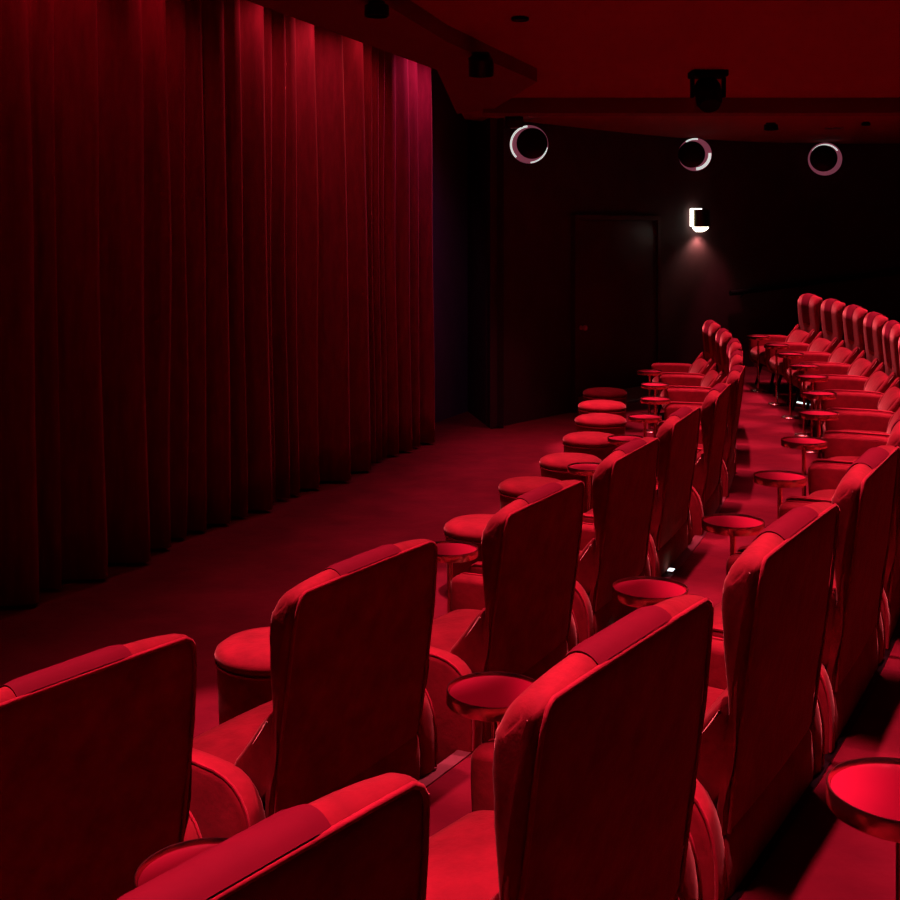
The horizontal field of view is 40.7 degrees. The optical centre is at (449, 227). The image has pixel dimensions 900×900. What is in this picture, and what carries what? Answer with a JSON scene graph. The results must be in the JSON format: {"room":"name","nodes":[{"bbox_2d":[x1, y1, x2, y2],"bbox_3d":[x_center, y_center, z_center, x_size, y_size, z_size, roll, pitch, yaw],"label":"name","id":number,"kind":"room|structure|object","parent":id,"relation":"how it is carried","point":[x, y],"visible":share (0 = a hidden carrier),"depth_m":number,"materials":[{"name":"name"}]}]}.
{"room":"auditorium","nodes":[
{"label":"auditorium","id":0,"kind":"room"},
{"bbox_2d":[431,68,467,422],"bbox_3d":[-3.036,-0.017,6.983,0.150,4.327,15.876,0,0,24],"label":"wall","id":1,"kind":"structure","parent":0,"point":[449,128],"depth_m":13.74,"materials":[{"name":"paint"}]},
{"bbox_2d":[0,0,434,605],"bbox_3d":[-2.139,0.061,7.543,0.279,4.122,10.054,0,0,24],"label":"stage curtain","id":2,"kind":"object","parent":1,"relation":"hanging from","point":[216,239],"visible":0.96,"depth_m":8.51,"materials":[{"name":"fabric"}]},
{"bbox_2d":[0,346,899,899],"bbox_3d":[-3.556,1.897,5.539,18.816,0.500,39.493,0,0,33],"label":"floor","id":3,"kind":"structure","parent":0,"point":[216,583],"depth_m":7.37,"materials":[{"name":"red carpet"}]},
{"bbox_2d":[0,633,201,899],"bbox_3d":[-1.148,1.589,3.043,0.684,1.125,0.976,0,0,35],"label":"armchair","id":4,"kind":"object","parent":3,"relation":"on","point":[96,746],"visible":0.88,"depth_m":2.92,"materials":[{"name":"red fabric"}]},
{"bbox_2d":[133,837,228,888],"bbox_3d":[-0.481,1.576,2.368,0.265,0.642,0.265,0,0,0],"label":"side table","id":5,"kind":"object","parent":3,"relation":"on","point":[165,859],"visible":0.27,"depth_m":2.44,"materials":[{"name":"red metal"}]},
{"bbox_2d":[214,627,271,724],"bbox_3d":[-0.746,1.933,5.086,0.476,0.428,0.476,0,0,0],"label":"ottoman","id":6,"kind":"object","parent":3,"relation":"on","point":[242,660],"visible":0.43,"depth_m":4.91,"materials":[{"name":"red fabric"}]},
{"bbox_2d":[214,627,270,677],"bbox_3d":[-0.746,1.766,5.086,0.475,0.093,0.475,0,0,0],"label":"cushion","id":7,"kind":"object","parent":6,"relation":"on","point":[244,654],"depth_m":4.94,"materials":[{"name":"red fabric"}]},
{"bbox_2d":[117,773,429,899],"bbox_3d":[-0.524,1.339,1.694,0.684,1.125,0.976,0,0,37],"label":"armchair","id":8,"kind":"object","parent":3,"relation":"on","point":[368,839],"visible":1,"depth_m":1.62,"materials":[{"name":"red fabric"}]},
{"bbox_2d":[190,539,437,837],"bbox_3d":[-0.526,1.589,3.980,0.684,1.125,0.976,0,0,32],"label":"armchair","id":9,"kind":"object","parent":3,"relation":"on","point":[351,703],"visible":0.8,"depth_m":3.73,"materials":[{"name":"red fabric"}]},
{"bbox_2d":[435,541,477,612],"bbox_3d":[0.000,1.826,5.711,0.265,0.642,0.265,0,0,0],"label":"side table","id":10,"kind":"object","parent":3,"relation":"on","point":[449,552],"visible":0.59,"depth_m":5.70,"materials":[{"name":"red metal"}]},
{"bbox_2d":[444,514,493,577],"bbox_3d":[0.201,1.933,7.165,0.476,0.428,0.476,0,0,0],"label":"ottoman","id":11,"kind":"object","parent":3,"relation":"on","point":[465,528],"visible":0.35,"depth_m":7.02,"materials":[{"name":"red fabric"}]},
{"bbox_2d":[444,514,493,542],"bbox_3d":[0.201,1.766,7.165,0.475,0.093,0.475,0,0,0],"label":"cushion","id":12,"kind":"object","parent":11,"relation":"on","point":[465,528],"depth_m":7.05,"materials":[{"name":"red fabric"}]},
{"bbox_2d":[446,671,535,738],"bbox_3d":[0.122,1.576,3.304,0.265,0.642,0.265,0,0,0],"label":"side table","id":13,"kind":"object","parent":3,"relation":"on","point":[480,696],"visible":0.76,"depth_m":3.30,"materials":[{"name":"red metal"}]},
{"bbox_2d":[426,480,584,764],"bbox_3d":[0.089,1.589,4.925,0.684,1.125,0.976,0,0,29],"label":"armchair","id":14,"kind":"object","parent":3,"relation":"on","point":[517,616],"visible":0.7,"depth_m":4.67,"materials":[{"name":"red fabric"}]},
{"bbox_2d":[498,476,560,509],"bbox_3d":[0.566,1.933,8.285,0.476,0.428,0.476,0,0,0],"label":"ottoman","id":15,"kind":"object","parent":3,"relation":"on","point":[510,489],"visible":0.31,"depth_m":8.19,"materials":[{"name":"red fabric"}]},
{"bbox_2d":[498,476,560,497],"bbox_3d":[0.566,1.766,8.285,0.475,0.093,0.475,0,0,0],"label":"cushion","id":16,"kind":"object","parent":15,"relation":"on","point":[514,487],"depth_m":8.19,"materials":[{"name":"red fabric"}]},
{"bbox_2d":[469,437,659,642],"bbox_3d":[0.591,1.589,5.934,0.684,1.125,0.976,0,0,26],"label":"armchair","id":17,"kind":"object","parent":3,"relation":"on","point":[613,548],"visible":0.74,"depth_m":5.63,"materials":[{"name":"red fabric"}]},
{"bbox_2d":[426,594,713,899],"bbox_3d":[0.089,1.339,2.546,0.684,1.125,0.976,0,0,34],"label":"armchair","id":18,"kind":"object","parent":3,"relation":"on","point":[584,788],"visible":0.98,"depth_m":2.35,"materials":[{"name":"red fabric"}]},
{"bbox_2d":[539,452,601,512],"bbox_3d":[0.913,1.933,9.181,0.476,0.428,0.476,0,0,0],"label":"ottoman","id":19,"kind":"object","parent":3,"relation":"on","point":[554,465],"visible":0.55,"depth_m":9.02,"materials":[{"name":"red fabric"}]},
{"bbox_2d":[539,452,601,471],"bbox_3d":[0.913,1.766,9.181,0.475,0.093,0.475,0,0,0],"label":"cushion","id":20,"kind":"object","parent":19,"relation":"on","point":[555,462],"depth_m":9.07,"materials":[{"name":"red fabric"}]},
{"bbox_2d":[418,447,736,787],"bbox_3d":[-1.289,1.917,5.293,3.281,0.051,22.569,0,0,30],"label":"trim","id":21,"kind":"structure","parent":3,"relation":"attached to","point":[458,756],"depth_m":4.36,"materials":[{"name":"metal"}]},
{"bbox_2d":[666,568,675,572],"bbox_3d":[1.219,1.887,6.694,0.042,0.009,0.066,0,0,23],"label":"step light","id":22,"kind":"object","parent":21,"relation":"on","point":[671,570],"visible":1,"depth_m":6.68,"materials":[{"name":"metal"}]},
{"bbox_2d":[567,462,599,510],"bbox_3d":[0.875,1.826,7.670,0.265,0.642,0.265,0,0,0],"label":"side table","id":23,"kind":"object","parent":3,"relation":"on","point":[588,469],"visible":0.5,"depth_m":7.66,"materials":[{"name":"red metal"}]},
{"bbox_2d":[562,431,618,460],"bbox_3d":[1.179,1.933,10.148,0.476,0.428,0.476,0,0,0],"label":"ottoman","id":24,"kind":"object","parent":3,"relation":"on","point":[586,442],"visible":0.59,"depth_m":9.96,"materials":[{"name":"red fabric"}]},
{"bbox_2d":[563,431,616,447],"bbox_3d":[1.179,1.766,10.148,0.475,0.093,0.475,0,0,0],"label":"cushion","id":25,"kind":"object","parent":24,"relation":"on","point":[586,439],"depth_m":9.99,"materials":[{"name":"red fabric"}]},
{"bbox_2d":[575,413,626,446],"bbox_3d":[1.384,1.933,11.162,0.476,0.428,0.476,0,0,0],"label":"ottoman","id":26,"kind":"object","parent":3,"relation":"on","point":[614,424],"visible":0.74,"depth_m":10.99,"materials":[{"name":"red fabric"}]},
{"bbox_2d":[575,413,626,427],"bbox_3d":[1.384,1.766,11.162,0.475,0.093,0.475,0,0,0],"label":"cushion","id":27,"kind":"object","parent":26,"relation":"on","point":[592,420],"depth_m":11.01,"materials":[{"name":"red fabric"}]},
{"bbox_2d":[578,400,625,417],"bbox_3d":[1.509,1.933,12.050,0.476,0.428,0.476,0,0,0],"label":"ottoman","id":28,"kind":"object","parent":3,"relation":"on","point":[590,406],"visible":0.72,"depth_m":11.89,"materials":[{"name":"red fabric"}]},
{"bbox_2d":[583,387,626,418],"bbox_3d":[1.661,1.933,13.011,0.476,0.428,0.476,0,0,0],"label":"ottoman","id":29,"kind":"object","parent":3,"relation":"on","point":[597,393],"visible":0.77,"depth_m":12.85,"materials":[{"name":"red fabric"}]},
{"bbox_2d":[583,387,626,398],"bbox_3d":[1.661,1.766,13.011,0.475,0.093,0.475,0,0,0],"label":"cushion","id":30,"kind":"object","parent":29,"relation":"on","point":[597,392],"depth_m":12.85,"materials":[{"name":"red fabric"}]},
{"bbox_2d":[607,434,643,445],"bbox_3d":[1.263,1.826,8.715,0.265,0.642,0.265,0,0,0],"label":"side table","id":31,"kind":"object","parent":3,"relation":"on","point":[621,439],"visible":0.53,"depth_m":8.73,"materials":[{"name":"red metal"}]},
{"bbox_2d":[583,406,700,576],"bbox_3d":[1.028,1.589,6.971,0.684,1.125,0.976,0,0,23],"label":"armchair","id":32,"kind":"object","parent":3,"relation":"on","point":[671,531],"visible":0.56,"depth_m":6.71,"materials":[{"name":"red fabric"}]},
{"bbox_2d":[628,413,661,436],"bbox_3d":[1.561,1.826,9.718,0.265,0.642,0.265,0,0,0],"label":"side table","id":33,"kind":"object","parent":3,"relation":"on","point":[644,418],"visible":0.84,"depth_m":9.70,"materials":[{"name":"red metal"}]},
{"bbox_2d":[637,369,661,432],"bbox_3d":[2.104,1.826,12.801,0.265,0.642,0.265,0,0,0],"label":"side table","id":34,"kind":"object","parent":3,"relation":"on","point":[648,372],"visible":0.87,"depth_m":12.79,"materials":[{"name":"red metal"}]},
{"bbox_2d":[612,576,688,607],"bbox_3d":[0.699,1.576,4.242,0.265,0.642,0.265,0,0,0],"label":"side table","id":35,"kind":"object","parent":3,"relation":"on","point":[638,591],"visible":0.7,"depth_m":4.23,"materials":[{"name":"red metal"}]},
{"bbox_2d":[641,382,668,395],"bbox_3d":[1.978,1.826,11.711,0.265,0.642,0.265,0,0,0],"label":"side table","id":36,"kind":"object","parent":3,"relation":"on","point":[655,386],"visible":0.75,"depth_m":11.67,"materials":[{"name":"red metal"}]},
{"bbox_2d":[640,396,670,437],"bbox_3d":[1.816,1.826,10.729,0.265,0.642,0.265,0,0,0],"label":"side table","id":37,"kind":"object","parent":3,"relation":"on","point":[656,400],"visible":0.75,"depth_m":10.72,"materials":[{"name":"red metal"}]},
{"bbox_2d":[651,320,720,420],"bbox_3d":[2.612,1.589,13.502,0.684,1.125,0.976,0,0,4],"label":"armchair","id":38,"kind":"object","parent":3,"relation":"on","point":[706,359],"visible":0.5,"depth_m":13.43,"materials":[{"name":"red fabric"}]},
{"bbox_2d":[690,358,706,372],"bbox_3d":[2.780,1.580,13.489,0.191,0.231,0.600,0,0,4],"label":"lumbar cushion","id":39,"kind":"object","parent":38,"relation":"on","point":[699,363],"depth_m":13.45,"materials":[{"name":"red fabric"}]},
{"bbox_2d":[654,383,731,536],"bbox_3d":[1.465,1.589,8.009,0.684,1.125,0.976,0,0,20],"label":"armchair","id":40,"kind":"object","parent":3,"relation":"on","point":[707,487],"visible":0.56,"depth_m":7.62,"materials":[{"name":"red fabric"}]},
{"bbox_2d":[660,328,731,408],"bbox_3d":[2.496,1.589,12.383,0.684,1.125,0.976,0,0,7],"label":"armchair","id":41,"kind":"object","parent":3,"relation":"on","point":[718,371],"visible":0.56,"depth_m":12.30,"materials":[{"name":"red fabric"}]},
{"bbox_2d":[701,370,718,386],"bbox_3d":[2.662,1.580,12.361,0.191,0.231,0.600,0,0,7],"label":"lumbar cushion","id":42,"kind":"object","parent":41,"relation":"on","point":[711,375],"depth_m":12.31,"materials":[{"name":"red fabric"}]},
{"bbox_2d":[657,350,742,431],"bbox_3d":[2.103,1.589,10.168,0.684,1.125,0.976,0,0,14],"label":"armchair","id":43,"kind":"object","parent":3,"relation":"on","point":[736,358],"visible":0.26,"depth_m":10.06,"materials":[{"name":"red fabric"}]},
{"bbox_2d":[658,365,744,497],"bbox_3d":[1.837,1.589,9.073,0.684,1.125,0.976,0,0,17],"label":"armchair","id":44,"kind":"object","parent":3,"relation":"on","point":[735,377],"visible":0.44,"depth_m":8.63,"materials":[{"name":"red fabric"}]},
{"bbox_2d":[665,338,741,406],"bbox_3d":[2.339,1.589,11.269,0.684,1.125,0.976,0,0,11],"label":"armchair","id":45,"kind":"object","parent":3,"relation":"on","point":[679,396],"visible":0.25,"depth_m":11.67,"materials":[{"name":"red fabric"}]},
{"bbox_2d":[701,513,764,555],"bbox_3d":[1.215,1.576,5.210,0.265,0.642,0.265,0,0,0],"label":"side table","id":46,"kind":"object","parent":3,"relation":"on","point":[732,525],"visible":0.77,"depth_m":5.19,"materials":[{"name":"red metal"}]},
{"bbox_2d":[747,335,769,391],"bbox_3d":[3.587,1.576,14.120,0.265,0.642,0.265,0,0,0],"label":"side table","id":47,"kind":"object","parent":3,"relation":"on","point":[758,338],"visible":1,"depth_m":14.11,"materials":[{"name":"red metal"}]},
{"bbox_2d":[690,502,839,899],"bbox_3d":[0.660,1.339,3.426,0.684,1.125,0.976,0,0,32],"label":"armchair","id":48,"kind":"object","parent":3,"relation":"on","point":[763,741],"visible":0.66,"depth_m":3.11,"materials":[{"name":"red fabric"}]},
{"bbox_2d":[705,688,727,714],"bbox_3d":[0.803,1.330,3.338,0.191,0.231,0.600,0,0,32],"label":"lumbar cushion","id":49,"kind":"object","parent":48,"relation":"on","point":[725,693],"depth_m":3.20,"materials":[{"name":"red fabric"}]},
{"bbox_2d":[764,343,788,405],"bbox_3d":[3.513,1.576,13.056,0.265,0.642,0.265,0,0,0],"label":"side table","id":50,"kind":"object","parent":3,"relation":"on","point":[776,347],"visible":1,"depth_m":13.04,"materials":[{"name":"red metal"}]},
{"bbox_2d":[753,470,806,518],"bbox_3d":[1.675,1.576,6.162,0.265,0.642,0.265,0,0,0],"label":"side table","id":51,"kind":"object","parent":3,"relation":"on","point":[781,479],"visible":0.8,"depth_m":6.15,"materials":[{"name":"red metal"}]},
{"bbox_2d":[749,293,822,392],"bbox_3d":[3.962,1.339,14.356,0.684,1.125,0.976,0,0,2],"label":"armchair","id":52,"kind":"object","parent":3,"relation":"on","point":[809,305],"visible":0.56,"depth_m":14.25,"materials":[{"name":"red fabric"}]},
{"bbox_2d":[787,330,808,342],"bbox_3d":[4.130,1.330,14.350,0.191,0.231,0.600,0,0,2],"label":"lumbar cushion","id":53,"kind":"object","parent":52,"relation":"on","point":[795,335],"depth_m":14.32,"materials":[{"name":"red fabric"}]},
{"bbox_2d":[777,352,803,418],"bbox_3d":[3.407,1.576,12.143,0.265,0.642,0.265,0,0,0],"label":"side table","id":54,"kind":"object","parent":3,"relation":"on","point":[790,355],"visible":0.98,"depth_m":12.13,"materials":[{"name":"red metal"}]},
{"bbox_2d":[795,402,810,407],"bbox_3d":[3.741,1.875,12.866,0.040,0.044,0.220,0,0,-23],"label":"step light","id":55,"kind":"object","parent":3,"relation":"on","point":[800,404],"visible":0.42,"depth_m":12.89,"materials":[{"name":"metal"}]},
{"bbox_2d":[781,436,826,495],"bbox_3d":[2.096,1.576,7.188,0.265,0.642,0.265,0,0,0],"label":"side table","id":56,"kind":"object","parent":3,"relation":"on","point":[803,443],"visible":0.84,"depth_m":7.17,"materials":[{"name":"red metal"}]},
{"bbox_2d":[789,364,818,436],"bbox_3d":[3.239,1.576,11.104,0.265,0.642,0.265,0,0,0],"label":"side table","id":57,"kind":"object","parent":3,"relation":"on","point":[801,367],"visible":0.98,"depth_m":11.09,"materials":[{"name":"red metal"}]},
{"bbox_2d":[712,445,899,753],"bbox_3d":[1.190,1.339,4.333,0.684,1.125,0.976,0,0,29],"label":"armchair","id":58,"kind":"object","parent":3,"relation":"on","point":[854,645],"visible":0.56,"depth_m":4.01,"materials":[{"name":"red fabric"}]},
{"bbox_2d":[829,574,835,588],"bbox_3d":[1.337,1.330,4.251,0.191,0.231,0.600,0,0,29],"label":"lumbar cushion","id":59,"kind":"object","parent":58,"relation":"on","point":[834,583],"depth_m":4.16,"materials":[{"name":"red fabric"}]},
{"bbox_2d":[768,298,845,405],"bbox_3d":[3.901,1.339,13.308,0.684,1.125,0.976,0,0,5],"label":"armchair","id":60,"kind":"object","parent":3,"relation":"on","point":[828,339],"visible":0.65,"depth_m":13.19,"materials":[{"name":"red fabric"}]},
{"bbox_2d":[809,338,830,351],"bbox_3d":[4.069,1.330,13.294,0.191,0.231,0.600,0,0,5],"label":"lumbar cushion","id":61,"kind":"object","parent":60,"relation":"on","point":[818,344],"depth_m":13.25,"materials":[{"name":"red fabric"}]},
{"bbox_2d":[796,374,828,453],"bbox_3d":[3.074,1.576,10.300,0.265,0.642,0.265,0,0,0],"label":"side table","id":62,"kind":"object","parent":3,"relation":"on","point":[812,378],"visible":0.87,"depth_m":10.28,"materials":[{"name":"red metal"}]},
{"bbox_2d":[728,617,899,899],"bbox_3d":[-0.272,1.667,4.706,3.474,0.051,23.915,0,0,30],"label":"trim","id":63,"kind":"structure","parent":3,"relation":"attached to","point":[779,834],"depth_m":3.56,"materials":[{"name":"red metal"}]},
{"bbox_2d":[736,416,899,649],"bbox_3d":[1.676,1.339,5.263,0.684,1.125,0.976,0,0,26],"label":"armchair","id":64,"kind":"object","parent":3,"relation":"on","point":[890,604],"visible":0.18,"depth_m":4.80,"materials":[{"name":"red fabric"}]},
{"bbox_2d":[785,462,850,502],"bbox_3d":[2.118,1.339,6.215,0.684,1.125,0.976,0,0,24],"label":"armchair","id":65,"kind":"object","parent":3,"relation":"on","point":[824,478],"visible":0.13,"depth_m":6.66,"materials":[{"name":"red fabric"}]},
{"bbox_2d":[798,409,838,458],"bbox_3d":[2.509,1.576,8.262,0.265,0.642,0.265,0,0,0],"label":"side table","id":66,"kind":"object","parent":3,"relation":"on","point":[812,414],"visible":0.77,"depth_m":8.25,"materials":[{"name":"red metal"}]},
{"bbox_2d":[801,390,836,476],"bbox_3d":[2.810,1.576,9.253,0.265,0.642,0.265,0,0,0],"label":"side table","id":67,"kind":"object","parent":3,"relation":"on","point":[818,395],"visible":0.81,"depth_m":9.22,"materials":[{"name":"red metal"}]},
{"bbox_2d":[785,304,867,409],"bbox_3d":[3.791,1.339,12.264,0.684,1.125,0.976,0,0,7],"label":"armchair","id":68,"kind":"object","parent":3,"relation":"on","point":[847,351],"visible":0.48,"depth_m":12.17,"materials":[{"name":"red fabric"}]},
{"bbox_2d":[830,347,851,362],"bbox_3d":[3.958,1.330,12.243,0.191,0.231,0.600,0,0,7],"label":"lumbar cushion","id":69,"kind":"object","parent":68,"relation":"on","point":[840,354],"depth_m":12.21,"materials":[{"name":"red fabric"}]},
{"bbox_2d":[800,311,887,431],"bbox_3d":[3.632,1.339,11.227,0.684,1.125,0.976,0,0,10],"label":"armchair","id":70,"kind":"object","parent":3,"relation":"on","point":[869,359],"visible":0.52,"depth_m":11.13,"materials":[{"name":"red fabric"}]},
{"bbox_2d":[848,358,870,375],"bbox_3d":[3.797,1.330,11.197,0.191,0.231,0.600,0,0,10],"label":"lumbar cushion","id":71,"kind":"object","parent":70,"relation":"on","point":[859,366],"depth_m":11.16,"materials":[{"name":"red fabric"}]},
{"bbox_2d":[811,433,888,463],"bbox_3d":[2.515,1.339,7.186,0.684,1.125,0.976,0,0,21],"label":"armchair","id":72,"kind":"object","parent":3,"relation":"on","point":[842,448],"visible":0.15,"depth_m":7.61,"materials":[{"name":"red fabric"}]},
{"bbox_2d":[814,320,899,435],"bbox_3d":[3.425,1.339,10.198,0.684,1.125,0.976,0,0,13],"label":"armchair","id":73,"kind":"object","parent":3,"relation":"on","point":[884,375],"visible":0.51,"depth_m":10.14,"materials":[{"name":"red fabric"}]},
{"bbox_2d":[865,371,887,391],"bbox_3d":[3.588,1.330,10.161,0.191,0.231,0.600,0,0,13],"label":"lumbar cushion","id":74,"kind":"object","parent":73,"relation":"on","point":[877,378],"depth_m":10.11,"materials":[{"name":"red fabric"}]},
{"bbox_2d":[822,338,899,432],"bbox_3d":[3.169,1.339,9.180,0.684,1.125,0.976,0,0,15],"label":"armchair","id":75,"kind":"object","parent":3,"relation":"on","point":[889,402],"visible":0.41,"depth_m":9.54,"materials":[{"name":"red fabric"}]},
{"bbox_2d":[878,387,899,410],"bbox_3d":[3.331,1.330,9.136,0.191,0.231,0.600,0,0,15],"label":"lumbar cushion","id":76,"kind":"object","parent":75,"relation":"on","point":[892,394],"depth_m":9.07,"materials":[{"name":"red fabric"}]},
{"bbox_2d":[823,407,899,436],"bbox_3d":[2.865,1.339,8.175,0.684,1.125,0.976,0,0,18],"label":"armchair","id":77,"kind":"object","parent":3,"relation":"on","point":[849,421],"visible":0.27,"depth_m":8.57,"materials":[{"name":"red fabric"}]},
{"bbox_2d":[887,409,899,433],"bbox_3d":[3.025,1.330,8.123,0.191,0.231,0.600,0,0,18],"label":"lumbar cushion","id":78,"kind":"object","parent":77,"relation":"on","point":[897,414],"depth_m":8.17,"materials":[{"name":"red fabric"}]},
{"bbox_2d":[826,757,899,899],"bbox_3d":[0.811,1.326,2.175,0.265,0.642,0.265,0,0,0],"label":"side table","id":79,"kind":"object","parent":3,"relation":"on","point":[863,793],"visible":1,"depth_m":2.17,"materials":[{"name":"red metal"}]},
{"bbox_2d":[410,0,899,143],"bbox_3d":[2.843,-1.240,3.763,10.420,0.120,30.291,0,0,16],"label":"ceiling","id":80,"kind":"structure","parent":0,"point":[577,48],"depth_m":8.16,"materials":[{"name":"red paint"}]},
{"bbox_2d":[246,0,536,113],"bbox_3d":[-1.226,-1.130,4.372,1.324,0.100,14.429,0,0,16],"label":"ceiling soffit","id":81,"kind":"structure","parent":80,"relation":"attached to","point":[410,32],"depth_m":7.15,"materials":[{"name":"red paint"}]},
{"bbox_2d":[364,0,389,18],"bbox_3d":[-0.349,-1.045,5.801,0.120,0.070,0.120,0,0,0],"label":"ceiling spotlight","id":82,"kind":"object","parent":81,"relation":"attached to","point":[375,9],"visible":1,"depth_m":5.76,"materials":[{"name":"black metal"}]},
{"bbox_2d":[468,52,493,77],"bbox_3d":[0.191,-1.004,7.518,0.160,0.162,0.184,0,0,0],"label":"ceiling spotlight","id":83,"kind":"object","parent":81,"relation":"attached to","point":[480,64],"visible":1,"depth_m":7.45,"materials":[{"name":"black metal"}]},
{"bbox_2d":[511,16,528,21],"bbox_3d":[0.392,-1.170,6.789,0.100,0.020,0.100,0,0,0],"label":"recessed light","id":84,"kind":"object","parent":80,"relation":"in","point":[516,18],"visible":1,"depth_m":6.77,"materials":[{"name":"black metal"}]},
{"bbox_2d":[482,98,899,115],"bbox_3d":[3.950,-1.111,11.150,7.300,0.138,0.300,0,0,0],"label":"ceiling beam","id":85,"kind":"structure","parent":80,"relation":"attached to","point":[513,106],"depth_m":11.00,"materials":[{"name":"red paint"}]},
{"bbox_2d":[688,69,728,112],"bbox_3d":[1.939,-1.023,9.117,0.270,0.314,0.257,0,0,0],"label":"stage light","id":86,"kind":"object","parent":80,"relation":"hanging from","point":[708,92],"visible":1,"depth_m":9.05,"materials":[{"name":"black metal"}]},
{"bbox_2d":[764,123,777,130],"bbox_3d":[3.607,-1.140,13.643,0.160,0.080,0.160,0,0,0],"label":"ceiling spotlight","id":87,"kind":"object","parent":80,"relation":"attached to","point":[768,126],"visible":1,"depth_m":13.58,"materials":[{"name":"black metal"}]},
{"bbox_2d":[861,122,870,125],"bbox_3d":[4.631,-1.160,13.514,0.100,0.040,0.100,0,0,0],"label":"recessed light","id":88,"kind":"object","parent":80,"relation":"in","point":[863,123],"visible":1,"depth_m":13.48,"materials":[{"name":"black metal"}]},
{"bbox_2d":[468,118,899,428],"bbox_3d":[4.163,0.034,15.609,8.878,4.227,2.173,0,0,-22],"label":"wall","id":89,"kind":"structure","parent":0,"point":[774,220],"depth_m":15.73,"materials":[{"name":"paint"}]},
{"bbox_2d":[510,125,547,162],"bbox_3d":[0.863,-0.904,13.257,0.414,0.414,0.371,0,0,4],"label":"round wall lamp","id":90,"kind":"object","parent":89,"relation":"attached to","point":[528,143],"visible":1,"depth_m":13.08,"materials":[{"name":"black metal"}]},
{"bbox_2d":[571,215,660,412],"bbox_3d":[2.069,0.997,14.811,0.150,2.300,1.859,0,0,42],"label":"door","id":91,"kind":"structure","parent":89,"relation":"in","point":[616,259],"depth_m":14.73,"materials":[{"name":"paint"}]},
{"bbox_2d":[678,138,711,170],"bbox_3d":[3.192,-0.950,15.825,0.426,0.424,0.371,0,0,11],"label":"round wall lamp","id":92,"kind":"object","parent":89,"relation":"attached to","point":[694,154],"visible":1,"depth_m":15.66,"materials":[{"name":"black metal"}]},
{"bbox_2d":[690,208,708,231],"bbox_3d":[3.309,-0.104,16.025,0.290,0.310,0.170,0,0,-35],"label":"wall sconce","id":93,"kind":"object","parent":89,"relation":"attached to","point":[699,217],"visible":1,"depth_m":15.97,"materials":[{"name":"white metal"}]},
{"bbox_2d":[692,227,708,231],"bbox_3d":[3.332,0.016,16.027,0.235,0.070,0.132,0,0,-35],"label":"diffuser","id":94,"kind":"object","parent":93,"relation":"attached to","point":[698,229],"depth_m":15.99,"materials":[{"name":"beige"}]},
{"bbox_2d":[808,143,841,174],"bbox_3d":[5.160,-0.941,16.706,0.448,0.448,0.371,0,0,17],"label":"round wall lamp","id":95,"kind":"object","parent":89,"relation":"attached to","point":[823,158],"visible":1,"depth_m":16.54,"materials":[{"name":"black metal"}]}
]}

